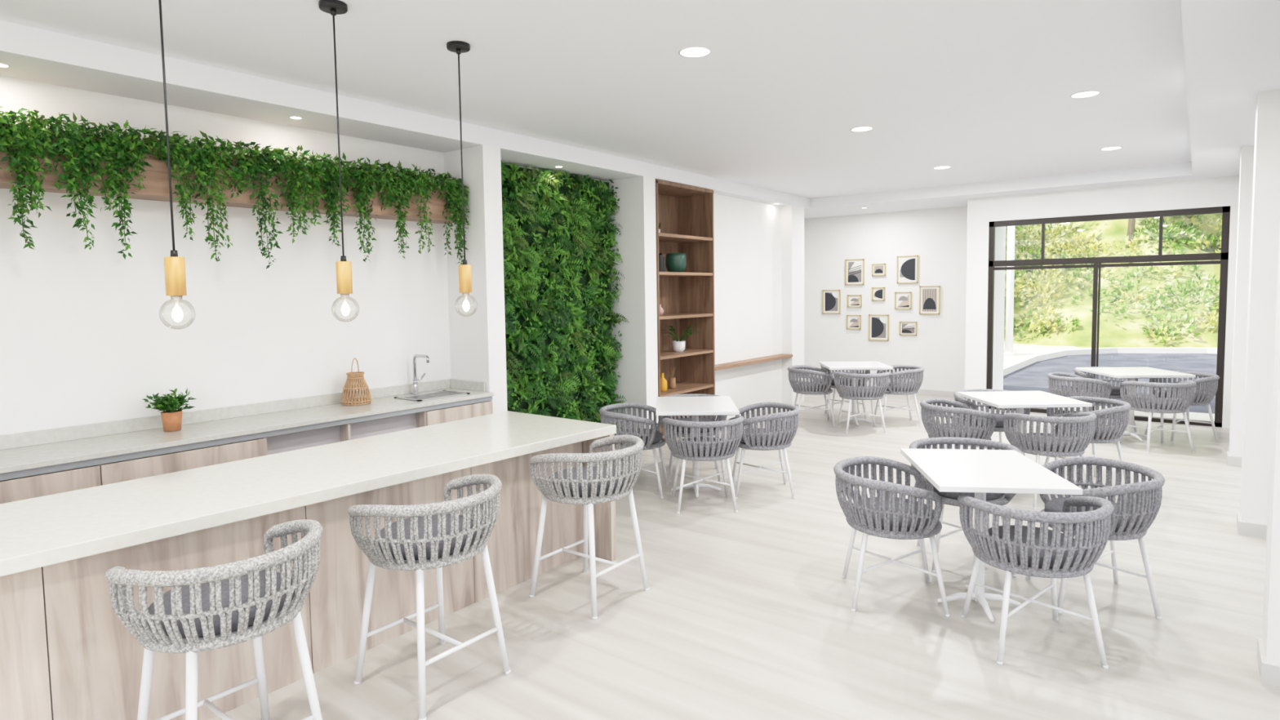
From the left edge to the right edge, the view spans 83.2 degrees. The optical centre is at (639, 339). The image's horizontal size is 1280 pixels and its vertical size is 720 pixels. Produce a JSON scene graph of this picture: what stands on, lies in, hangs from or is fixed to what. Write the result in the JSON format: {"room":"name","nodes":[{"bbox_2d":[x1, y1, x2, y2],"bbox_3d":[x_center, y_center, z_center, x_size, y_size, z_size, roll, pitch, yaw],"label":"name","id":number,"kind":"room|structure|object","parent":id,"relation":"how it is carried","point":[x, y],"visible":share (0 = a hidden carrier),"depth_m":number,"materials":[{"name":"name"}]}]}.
{"room":"cafe","nodes":[
{"label":"cafe","id":0,"kind":"room"},
{"bbox_2d":[0,75,606,435],"bbox_3d":[-2.575,-0.090,5.441,0.169,2.950,9.840,2,5,38],"label":"wall","id":1,"kind":"structure","parent":0,"point":[84,340],"depth_m":4.81,"materials":[{"name":"white paint"}]},
{"bbox_2d":[0,124,461,223],"bbox_3d":[-3.217,-1.014,4.214,0.260,0.310,5.230,2,5,38],"label":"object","id":2,"kind":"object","parent":1,"relation":"attached to","point":[156,181],"depth_m":4.64,"materials":[{"name":"brown wood"}]},
{"bbox_2d":[0,106,471,268],"bbox_3d":[-2.872,-0.881,4.462,0.322,0.877,4.430,2,5,38],"label":"hanging plants","id":3,"kind":"object","parent":2,"relation":"hanging from","point":[366,171],"visible":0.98,"depth_m":4.55,"materials":[{"name":"green plant"}]},
{"bbox_2d":[501,160,628,430],"bbox_3d":[-0.841,-0.231,7.274,0.310,2.935,2.000,2,5,38],"label":"garden","id":4,"kind":"object","parent":1,"relation":"attached to","point":[558,234],"visible":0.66,"depth_m":7.35,"materials":[{"name":"green plant"}]},
{"bbox_2d":[443,144,507,413],"bbox_3d":[-1.438,-0.165,6.343,0.521,2.950,0.195,2,5,38],"label":"column","id":5,"kind":"structure","parent":0,"point":[477,346],"depth_m":6.18,"materials":[{"name":"white paint"}]},
{"bbox_2d":[606,176,658,430],"bbox_3d":[-0.082,-0.297,8.090,0.521,2.950,0.215,2,5,38],"label":"column","id":6,"kind":"structure","parent":0,"point":[637,369],"depth_m":7.94,"materials":[{"name":"white paint"}]},
{"bbox_2d":[0,0,1279,218],"bbox_3d":[1.016,-1.812,5.319,6.500,0.400,14.250,2,5,38],"label":"ceiling","id":7,"kind":"structure","parent":0,"point":[982,90],"depth_m":4.62,"materials":[{"name":"white paint"}]},
{"bbox_2d":[0,62,9,67],"bbox_3d":[-3.379,-1.449,3.806,0.080,0.004,0.080,2,5,38],"label":"recessed light","id":8,"kind":"object","parent":7,"relation":"in","point":[2,64],"visible":1,"depth_m":3.82,"materials":[{"name":"white"}]},
{"bbox_2d":[158,0,195,329],"bbox_3d":[-1.912,-0.801,2.920,0.128,1.524,0.128,2,5,38],"label":"pendant lamp","id":9,"kind":"object","parent":7,"relation":"hanging from","point":[174,264],"visible":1,"depth_m":2.93,"materials":[{"name":"beige wood"}]},
{"bbox_2d":[289,115,302,119],"bbox_3d":[-2.393,-1.541,5.011,0.080,0.004,0.080,2,5,38],"label":"recessed light","id":10,"kind":"object","parent":7,"relation":"in","point":[291,117],"visible":1,"depth_m":5.01,"materials":[{"name":"white"}]},
{"bbox_2d":[318,0,359,322],"bbox_3d":[-1.459,-0.845,3.503,0.128,1.524,0.128,2,5,38],"label":"pendant lamp","id":11,"kind":"object","parent":7,"relation":"hanging from","point":[334,7],"visible":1,"depth_m":3.51,"materials":[{"name":"beige wood"}]},
{"bbox_2d":[446,40,477,316],"bbox_3d":[-1.006,-0.890,4.087,0.128,1.524,0.128,2,5,38],"label":"pendant lamp","id":12,"kind":"object","parent":7,"relation":"hanging from","point":[458,46],"visible":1,"depth_m":4.09,"materials":[{"name":"beige wood"}]},
{"bbox_2d":[678,45,711,57],"bbox_3d":[0.321,-1.679,4.214,0.196,0.004,0.196,2,5,38],"label":"recessed light","id":13,"kind":"object","parent":7,"relation":"in","point":[695,51],"visible":1,"depth_m":4.21,"materials":[{"name":"white"}]},
{"bbox_2d":[850,126,873,131],"bbox_3d":[1.937,-1.837,6.295,0.196,0.004,0.196,2,5,38],"label":"recessed light","id":14,"kind":"object","parent":7,"relation":"in","point":[858,128],"visible":1,"depth_m":6.28,"materials":[{"name":"white"}]},
{"bbox_2d":[933,165,951,168],"bbox_3d":[3.505,-1.994,8.364,0.196,0.004,0.196,2,5,38],"label":"recessed light","id":15,"kind":"object","parent":7,"relation":"in","point":[941,166],"visible":1,"depth_m":8.37,"materials":[{"name":"white"}]},
{"bbox_2d":[1069,90,1101,97],"bbox_3d":[3.251,-1.789,5.266,0.196,0.004,0.196,2,5,38],"label":"recessed light","id":16,"kind":"object","parent":7,"relation":"in","point":[1087,93],"visible":1,"depth_m":5.26,"materials":[{"name":"white"}]},
{"bbox_2d":[1099,146,1122,150],"bbox_3d":[4.803,-1.946,7.347,0.196,0.004,0.196,2,5,38],"label":"recessed light","id":17,"kind":"object","parent":7,"relation":"in","point":[1113,148],"visible":1,"depth_m":7.33,"materials":[{"name":"white"}]},
{"bbox_2d":[209,387,1279,719],"bbox_3d":[1.063,1.391,5.526,6.500,0.120,14.250,2,5,38],"label":"floor","id":18,"kind":"structure","parent":0,"point":[746,614],"depth_m":3.65,"materials":[{"name":"beige wood"}]},
{"bbox_2d":[104,519,323,719],"bbox_3d":[-1.422,1.126,2.508,0.569,0.874,0.655,2,5,38],"label":"bar stool","id":19,"kind":"object","parent":18,"relation":"on","point":[213,607],"visible":1,"depth_m":2.32,"materials":[{"name":"fabric"}]},
{"bbox_2d":[0,378,493,503],"bbox_3d":[-3.062,0.994,4.246,0.580,0.955,5.230,2,5,38],"label":"base cabinet","id":20,"kind":"object","parent":18,"relation":"on","point":[46,462],"visible":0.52,"depth_m":4.51,"materials":[{"name":"grey stone"}]},
{"bbox_2d":[142,387,196,431],"bbox_3d":[-2.961,0.443,4.533,0.266,0.261,0.249,-1,4,0],"label":"potted plant","id":21,"kind":"object","parent":20,"relation":"on","point":[171,417],"visible":1,"depth_m":4.50,"materials":[{"name":"green plant"}]},
{"bbox_2d":[341,358,371,405],"bbox_3d":[-2.191,0.320,5.554,0.221,0.354,0.221,-1,4,3],"label":"lantern","id":22,"kind":"object","parent":20,"relation":"on","point":[351,378],"visible":1,"depth_m":5.50,"materials":[{"name":"beige wicker"}]},
{"bbox_2d":[411,354,429,394],"bbox_3d":[-1.802,0.293,6.034,0.226,0.335,0.136,2,5,38],"label":"faucet","id":23,"kind":"object","parent":20,"relation":"on","point":[415,380],"visible":0.98,"depth_m":6.04,"materials":[{"name":"silver metal"}]},
{"bbox_2d":[393,390,470,401],"bbox_3d":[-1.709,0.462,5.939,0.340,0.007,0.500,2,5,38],"label":"sink","id":24,"kind":"object","parent":20,"relation":"in","point":[442,393],"visible":1,"depth_m":5.93,"materials":[{"name":"silver metal"}]},
{"bbox_2d":[0,410,616,719],"bbox_3d":[-1.963,1.099,3.040,1.000,0.870,4.660,2,5,38],"label":"bar counter","id":25,"kind":"object","parent":18,"relation":"on","point":[66,654],"depth_m":3.10,"materials":[{"name":"white stone"}]},
{"bbox_2d":[347,473,511,719],"bbox_3d":[-0.900,1.076,3.164,0.569,0.874,0.655,2,5,38],"label":"bar stool","id":26,"kind":"object","parent":18,"relation":"on","point":[430,538],"visible":1,"depth_m":2.97,"materials":[{"name":"fabric"}]},
{"bbox_2d":[528,434,648,619],"bbox_3d":[-0.264,1.009,4.048,0.569,0.874,0.655,2,5,38],"label":"bar stool","id":27,"kind":"object","parent":18,"relation":"on","point":[602,481],"visible":1,"depth_m":3.86,"materials":[{"name":"fabric"}]},
{"bbox_2d":[599,402,668,498],"bbox_3d":[-0.060,0.944,6.196,0.576,0.722,0.661,0,4,8],"label":"dining chair","id":28,"kind":"object","parent":18,"relation":"on","point":[652,438],"visible":0.66,"depth_m":6.01,"materials":[{"name":"grey fabric"}]},
{"bbox_2d":[655,178,715,438],"bbox_3d":[0.355,-0.337,8.636,0.530,2.945,1.175,2,5,38],"label":"bookshelf","id":29,"kind":"object","parent":18,"relation":"on","point":[684,213],"visible":0.56,"depth_m":8.99,"materials":[{"name":"brown wood"}]},
{"bbox_2d":[659,304,663,315],"bbox_3d":[0.225,-0.337,8.321,0.100,0.130,0.100,2,5,38],"label":"ceramic vase","id":30,"kind":"object","parent":29,"relation":"on","point":[661,310],"visible":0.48,"depth_m":8.29,"materials":[{"name":"white"}]},
{"bbox_2d":[658,253,665,271],"bbox_3d":[0.190,-0.887,8.381,0.180,0.220,0.098,2,5,38],"label":"books","id":31,"kind":"object","parent":29,"relation":"on","point":[661,260],"visible":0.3,"depth_m":8.32,"materials":[{"name":"grey paper"}]},
{"bbox_2d":[660,373,666,391],"bbox_3d":[0.262,0.499,8.407,0.110,0.210,0.110,2,5,38],"label":"glass bottle","id":32,"kind":"object","parent":29,"relation":"on","point":[663,381],"visible":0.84,"depth_m":8.36,"materials":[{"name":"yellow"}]},
{"bbox_2d":[667,367,675,388],"bbox_3d":[0.383,0.454,8.614,0.093,0.269,0.101,2,5,38],"label":"reed diffuser","id":33,"kind":"object","parent":29,"relation":"on","point":[672,380],"visible":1,"depth_m":8.59,"materials":[{"name":"brown glass"}]},
{"bbox_2d":[665,253,686,271],"bbox_3d":[0.430,-0.911,8.626,0.250,0.230,0.250,2,5,38],"label":"ceramic pot","id":34,"kind":"object","parent":29,"relation":"on","point":[674,262],"visible":0.87,"depth_m":8.53,"materials":[{"name":"green ceramic"}]},
{"bbox_2d":[661,323,702,351],"bbox_3d":[0.499,-0.021,8.726,0.525,0.340,0.576,2,5,38],"label":"potted plant","id":35,"kind":"object","parent":29,"relation":"on","point":[677,345],"visible":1,"depth_m":8.67,"materials":[{"name":"green plant"}]},
{"bbox_2d":[662,393,727,481],"bbox_3d":[0.497,0.902,6.718,0.661,0.722,0.576,-1,4,3],"label":"dining chair","id":36,"kind":"object","parent":18,"relation":"on","point":[719,418],"visible":0.17,"depth_m":6.64,"materials":[{"name":"grey fabric"}]},
{"bbox_2d":[655,395,739,497],"bbox_3d":[0.473,0.920,6.132,0.660,0.752,0.840,-1,4,2],"label":"dining table","id":37,"kind":"object","parent":18,"relation":"on","point":[695,406],"visible":0.91,"depth_m":6.06,"materials":[{"name":"white"}]},
{"bbox_2d":[662,416,744,514],"bbox_3d":[0.507,0.966,5.734,0.661,0.722,0.576,-1,4,-2],"label":"dining chair","id":38,"kind":"object","parent":18,"relation":"on","point":[704,448],"visible":1,"depth_m":5.55,"materials":[{"name":"grey fabric"}]},
{"bbox_2d":[732,402,799,498],"bbox_3d":[1.065,0.933,6.117,0.576,0.722,0.661,-1,4,3],"label":"dining chair","id":39,"kind":"object","parent":18,"relation":"on","point":[780,435],"visible":0.99,"depth_m":5.92,"materials":[{"name":"grey fabric"}]},
{"bbox_2d":[787,364,835,426],"bbox_3d":[2.176,0.716,9.222,0.576,0.722,0.661,0,4,6],"label":"dining chair","id":40,"kind":"object","parent":18,"relation":"on","point":[816,386],"visible":0.98,"depth_m":9.01,"materials":[{"name":"grey fabric"}]},
{"bbox_2d":[820,360,870,419],"bbox_3d":[2.760,0.676,9.713,0.661,0.722,0.576,0,4,6],"label":"dining chair","id":41,"kind":"object","parent":18,"relation":"on","point":[827,371],"visible":0.3,"depth_m":9.56,"materials":[{"name":"grey fabric"}]},
{"bbox_2d":[818,360,893,426],"bbox_3d":[2.723,0.691,9.162,0.760,0.752,0.760,-1,4,5],"label":"dining table","id":42,"kind":"object","parent":18,"relation":"on","point":[854,366],"visible":0.95,"depth_m":9.09,"materials":[{"name":"white"}]},
{"bbox_2d":[833,372,889,434],"bbox_3d":[2.667,0.745,8.667,0.661,0.722,0.576,-1,4,3],"label":"dining chair","id":43,"kind":"object","parent":18,"relation":"on","point":[851,393],"visible":1,"depth_m":8.49,"materials":[{"name":"grey fabric"}]},
{"bbox_2d":[833,456,950,617],"bbox_3d":[1.363,1.067,3.986,0.576,0.722,0.661,0,4,10],"label":"dining chair","id":44,"kind":"object","parent":18,"relation":"on","point":[886,515],"visible":1,"depth_m":3.80,"materials":[{"name":"grey fabric"}]},
{"bbox_2d":[874,364,924,426],"bbox_3d":[3.278,0.708,9.098,0.576,0.722,0.661,0,4,6],"label":"dining chair","id":45,"kind":"object","parent":18,"relation":"on","point":[895,386],"visible":0.88,"depth_m":8.88,"materials":[{"name":"grey fabric"}]},
{"bbox_2d":[920,397,996,449],"bbox_3d":[2.717,0.903,6.215,0.576,0.722,0.661,-1,4,2],"label":"dining chair","id":46,"kind":"object","parent":18,"relation":"on","point":[958,428],"visible":0.86,"depth_m":5.99,"materials":[{"name":"grey fabric"}]},
{"bbox_2d":[909,436,1023,577],"bbox_3d":[2.028,1.022,4.527,0.661,0.722,0.576,0,4,11],"label":"dining chair","id":47,"kind":"object","parent":18,"relation":"on","point":[948,498],"visible":0.22,"depth_m":4.51,"materials":[{"name":"grey fabric"}]},
{"bbox_2d":[900,448,1082,622],"bbox_3d":[1.812,1.049,3.847,0.640,0.752,0.840,0,4,8],"label":"dining table","id":48,"kind":"object","parent":18,"relation":"on","point":[980,472],"visible":0.91,"depth_m":3.75,"materials":[{"name":"white"}]},
{"bbox_2d":[953,389,1030,456],"bbox_3d":[3.276,0.859,6.763,0.661,0.722,0.576,-1,4,0],"label":"dining chair","id":49,"kind":"object","parent":18,"relation":"on","point":[999,428],"visible":0.33,"depth_m":6.75,"materials":[{"name":"grey fabric"}]},
{"bbox_2d":[956,391,1092,453],"bbox_3d":[3.276,0.874,6.223,0.760,0.752,0.760,-1,4,0],"label":"dining table","id":50,"kind":"object","parent":18,"relation":"on","point":[1020,400],"visible":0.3,"depth_m":6.09,"materials":[{"name":"white"}]},
{"bbox_2d":[957,494,1114,669],"bbox_3d":[1.867,1.097,3.417,0.661,0.722,0.576,0,4,6],"label":"dining chair","id":51,"kind":"object","parent":18,"relation":"on","point":[1030,550],"visible":1,"depth_m":3.24,"materials":[{"name":"grey fabric"}]},
{"bbox_2d":[1002,411,1096,509],"bbox_3d":[3.246,0.928,5.710,0.661,0.722,0.576,-1,4,0],"label":"dining chair","id":52,"kind":"object","parent":18,"relation":"on","point":[1062,444],"visible":0.99,"depth_m":5.52,"materials":[{"name":"grey fabric"}]},
{"bbox_2d":[1047,372,1113,443],"bbox_3d":[4.870,0.753,8.046,0.576,0.722,0.661,-1,4,4],"label":"dining chair","id":53,"kind":"object","parent":18,"relation":"on","point":[1055,379],"visible":0.66,"depth_m":7.83,"materials":[{"name":"grey fabric"}]},
{"bbox_2d":[1044,395,1131,481],"bbox_3d":[3.862,0.887,6.201,0.576,0.722,0.661,-1,4,1],"label":"dining chair","id":54,"kind":"object","parent":18,"relation":"on","point":[1111,433],"visible":0.63,"depth_m":5.99,"materials":[{"name":"grey fabric"}]},
{"bbox_2d":[1025,456,1164,619],"bbox_3d":[2.485,1.055,3.917,0.576,0.722,0.661,0,4,10],"label":"dining chair","id":55,"kind":"object","parent":18,"relation":"on","point":[1131,517],"visible":0.71,"depth_m":3.72,"materials":[{"name":"grey fabric"}]},
{"bbox_2d":[1073,366,1137,432],"bbox_3d":[5.511,0.709,8.581,0.661,0.722,0.576,-1,4,3],"label":"dining chair","id":56,"kind":"object","parent":18,"relation":"on","point":[1115,393],"visible":0.27,"depth_m":8.51,"materials":[{"name":"grey fabric"}]},
{"bbox_2d":[1075,367,1195,441],"bbox_3d":[5.464,0.726,8.014,0.800,0.752,0.800,-1,4,4],"label":"dining table","id":57,"kind":"object","parent":18,"relation":"on","point":[1131,373],"visible":0.81,"depth_m":7.94,"materials":[{"name":"white"}]},
{"bbox_2d":[1119,380,1195,453],"bbox_3d":[5.395,0.781,7.504,0.661,0.722,0.576,-1,4,3],"label":"dining chair","id":58,"kind":"object","parent":18,"relation":"on","point":[1149,404],"visible":0.97,"depth_m":7.33,"materials":[{"name":"grey fabric"}]},
{"bbox_2d":[1144,370,1219,442],"bbox_3d":[6.042,0.740,7.997,0.576,0.722,0.661,-1,4,4],"label":"dining chair","id":59,"kind":"object","parent":18,"relation":"on","point":[1206,387],"visible":0.62,"depth_m":7.80,"materials":[{"name":"grey fabric"}]},
{"bbox_2d":[713,193,782,420],"bbox_3d":[1.242,-0.445,10.073,0.520,2.950,2.180,2,5,38],"label":"wall","id":60,"kind":"structure","parent":0,"point":[747,233],"depth_m":9.96,"materials":[{"name":"white paint"}]},
{"bbox_2d":[715,353,792,370],"bbox_3d":[1.532,0.303,9.905,0.185,0.040,2.180,2,5,38],"label":"wall ledge","id":61,"kind":"object","parent":60,"relation":"attached to","point":[748,362],"visible":1,"depth_m":9.80,"materials":[{"name":"brown wood"}]},
{"bbox_2d":[781,204,804,404],"bbox_3d":[1.986,-0.525,11.138,0.990,2.950,0.420,2,5,38],"label":"column","id":62,"kind":"structure","parent":0,"point":[792,216],"depth_m":10.75,"materials":[{"name":"white paint"}]},
{"bbox_2d":[804,205,967,391],"bbox_3d":[4.083,-0.609,11.964,2.990,2.950,0.160,2,5,38],"label":"wall","id":63,"kind":"structure","parent":0,"point":[938,236],"depth_m":11.82,"materials":[{"name":"white paint"}]},
{"bbox_2d":[822,289,840,313],"bbox_3d":[3.306,-0.648,12.437,0.324,0.410,0.037,2,5,38],"label":"framed art print","id":64,"kind":"object","parent":63,"relation":"attached to","point":[831,299],"visible":1,"depth_m":12.43,"materials":[{"name":"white paper"}]},
{"bbox_2d":[846,315,861,328],"bbox_3d":[3.627,-0.292,12.215,0.244,0.240,0.037,2,5,38],"label":"framed art print","id":65,"kind":"object","parent":63,"relation":"attached to","point":[853,322],"visible":1,"depth_m":12.21,"materials":[{"name":"white paper"}]},
{"bbox_2d":[844,258,864,284],"bbox_3d":[3.623,-1.135,12.154,0.324,0.430,0.037,2,5,38],"label":"framed art print","id":66,"kind":"object","parent":63,"relation":"attached to","point":[854,268],"visible":1,"depth_m":12.15,"materials":[{"name":"white paper"}]},
{"bbox_2d":[847,294,862,307],"bbox_3d":[3.630,-0.646,12.186,0.244,0.210,0.037,2,5,38],"label":"framed art print","id":67,"kind":"object","parent":63,"relation":"attached to","point":[853,300],"visible":1,"depth_m":12.18,"materials":[{"name":"white paper"}]},
{"bbox_2d":[868,314,888,341],"bbox_3d":[3.964,-0.196,11.960,0.334,0.430,0.037,2,5,38],"label":"framed art print","id":68,"kind":"object","parent":63,"relation":"attached to","point":[878,324],"visible":1,"depth_m":11.95,"materials":[{"name":"white paper"}]},
{"bbox_2d":[871,287,885,300],"bbox_3d":[3.948,-0.750,11.931,0.214,0.220,0.037,2,5,38],"label":"framed art print","id":69,"kind":"object","parent":63,"relation":"attached to","point":[877,293],"visible":1,"depth_m":11.92,"materials":[{"name":"white paper"}]},
{"bbox_2d":[871,263,885,275],"bbox_3d":[3.946,-1.149,11.902,0.224,0.200,0.037,2,5,38],"label":"framed art print","id":70,"kind":"object","parent":63,"relation":"attached to","point":[877,269],"visible":1,"depth_m":11.89,"materials":[{"name":"white paper"}]},
{"bbox_2d":[804,381,954,396],"bbox_3d":[4.050,0.829,11.988,2.990,0.080,0.015,2,5,38],"label":"baseboard","id":71,"kind":"structure","parent":63,"relation":"attached to","point":[950,393],"depth_m":11.47,"materials":[{"name":"white paint"}]},
{"bbox_2d":[894,291,911,309],"bbox_3d":[4.270,-0.628,11.690,0.264,0.280,0.037,2,5,38],"label":"framed art print","id":72,"kind":"object","parent":63,"relation":"attached to","point":[903,300],"visible":1,"depth_m":11.68,"materials":[{"name":"white paper"}]},
{"bbox_2d":[897,255,918,283],"bbox_3d":[4.314,-1.126,11.618,0.334,0.440,0.037,2,5,38],"label":"framed art print","id":73,"kind":"object","parent":63,"relation":"attached to","point":[907,265],"visible":1,"depth_m":11.61,"materials":[{"name":"white paper"}]},
{"bbox_2d":[899,321,917,335],"bbox_3d":[4.344,-0.177,11.667,0.274,0.220,0.037,2,5,38],"label":"framed art print","id":74,"kind":"object","parent":63,"relation":"attached to","point":[906,328],"visible":1,"depth_m":11.65,"materials":[{"name":"white paper"}]},
{"bbox_2d":[919,285,940,314],"bbox_3d":[4.598,-0.622,11.436,0.314,0.450,0.037,2,5,38],"label":"framed art print","id":75,"kind":"object","parent":63,"relation":"attached to","point":[929,295],"visible":1,"depth_m":11.43,"materials":[{"name":"white paper"}]},
{"bbox_2d":[964,175,1239,428],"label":"wall","id":76,"kind":"structure","parent":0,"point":[1218,191],"depth_m":9.57,"materials":[{"name":"white paint"}]},
{"bbox_2d":[986,205,1230,426],"bbox_3d":[5.913,-0.293,9.325,2.590,2.610,0.080,2,5,38],"label":"window","id":77,"kind":"structure","parent":76,"relation":"attached to","point":[993,264],"depth_m":9.11,"materials":[{"name":"black metal"}]},
{"bbox_2d":[1228,145,1254,457],"bbox_3d":[5.692,-0.291,6.701,0.250,2.950,0.250,2,5,38],"label":"column","id":78,"kind":"structure","parent":0,"point":[1246,156],"depth_m":6.65,"materials":[{"name":"white paint"}]},
{"bbox_2d":[1240,88,1279,524],"bbox_3d":[4.242,-0.149,4.832,0.250,2.950,0.250,2,5,38],"label":"column","id":79,"kind":"structure","parent":0,"point":[1265,210],"depth_m":4.77,"materials":[{"name":"white paint"}]},
{"bbox_2d":[1262,231,1279,665],"bbox_3d":[2.822,-0.010,3.002,0.250,2.950,0.250,2,5,38],"label":"column","id":80,"kind":"structure","parent":0,"point":[1271,615],"depth_m":3.05,"materials":[{"name":"white paint"}]},
{"bbox_3d":[3.126,-0.020,3.101,0.350,2.950,13.120,2,5,38],"label":"wall","id":81,"kind":"structure","parent":0,"visible":0},
{"bbox_2d":[1226,450,1279,688],"bbox_3d":[2.852,1.415,3.119,0.265,0.090,9.610,2,5,38],"label":"baseboard","id":82,"kind":"structure","parent":81,"relation":"attached to","point":[1269,673],"depth_m":3.28,"materials":[{"name":"white paint"}]},
{"label":"outside","id":83,"kind":"structure","parent":0,"visible":0},
{"bbox_2d":[1003,353,1217,413],"bbox_3d":[14.867,0.813,11.984,15.100,0.001,12.600,2,5,38],"label":"asphalt road","id":84,"kind":"structure","parent":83,"point":[1032,377],"depth_m":16.17,"materials":[{"name":"grey asphalt"}]},
{"bbox_2d":[1003,347,1217,376],"bbox_3d":[14.710,0.515,15.764,19.941,0.169,7.589,-1,4,-2],"label":"curb","id":85,"kind":"object","parent":84,"relation":"on","point":[1011,366],"visible":0.51,"depth_m":18.87,"materials":[{"name":"grey concrete"}]},
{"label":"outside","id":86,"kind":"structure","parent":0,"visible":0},
{"bbox_2d":[1003,342,1091,364],"bbox_3d":[16.221,0.879,12.839,50.000,0.220,100.000,2,5,38],"label":"ground","id":87,"kind":"structure","parent":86,"point":[1020,350],"depth_m":21.07,"materials":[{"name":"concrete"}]},
{"bbox_2d":[1004,226,1015,355],"bbox_3d":[10.142,-2.884,19.300,0.652,6.628,0.280,2,5,38],"label":"column","id":88,"kind":"structure","parent":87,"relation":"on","point":[1011,229],"depth_m":19.46,"materials":[{"name":"white paint"}]},
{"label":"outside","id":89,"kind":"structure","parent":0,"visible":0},
{"bbox_2d":[1004,213,1222,347],"bbox_3d":[19.116,-4.148,22.892,50.000,8.449,34.000,2,5,38],"label":"hillside","id":90,"kind":"structure","parent":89,"point":[1123,332],"depth_m":23.55,"materials":[{"name":"green plant"}]},
{"bbox_2d":[1005,224,1050,257],"bbox_3d":[13.210,-4.828,27.608,4.586,5.865,5.224,-2,4,-14],"label":"tree","id":91,"kind":"object","parent":90,"relation":"on","point":[1017,228],"visible":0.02,"depth_m":25.98,"materials":[{"name":"green plant"}]},
{"bbox_2d":[1004,213,1222,346],"bbox_3d":[12.811,-2.989,20.969,20.220,6.879,20.456,2,5,38],"label":"trees","id":92,"kind":"object","parent":90,"relation":"on","point":[1172,228],"visible":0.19,"depth_m":24.25,"materials":[{"name":"green plant"}]},
{"bbox_2d":[1125,218,1135,248],"bbox_3d":[17.330,-6.371,25.349,4.524,6.381,5.147,-1,4,-1],"label":"tree","id":93,"kind":"object","parent":90,"relation":"on","point":[1131,222],"visible":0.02,"depth_m":25.45,"materials":[{"name":"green plant"}]},
{"bbox_2d":[1208,216,1221,225],"bbox_3d":[20.961,-4.897,22.870,4.010,5.393,4.919,-2,4,-23],"label":"tree","id":94,"kind":"object","parent":90,"relation":"on","point":[1212,217],"visible":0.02,"depth_m":24.14,"materials":[{"name":"green plant"}]}
]}

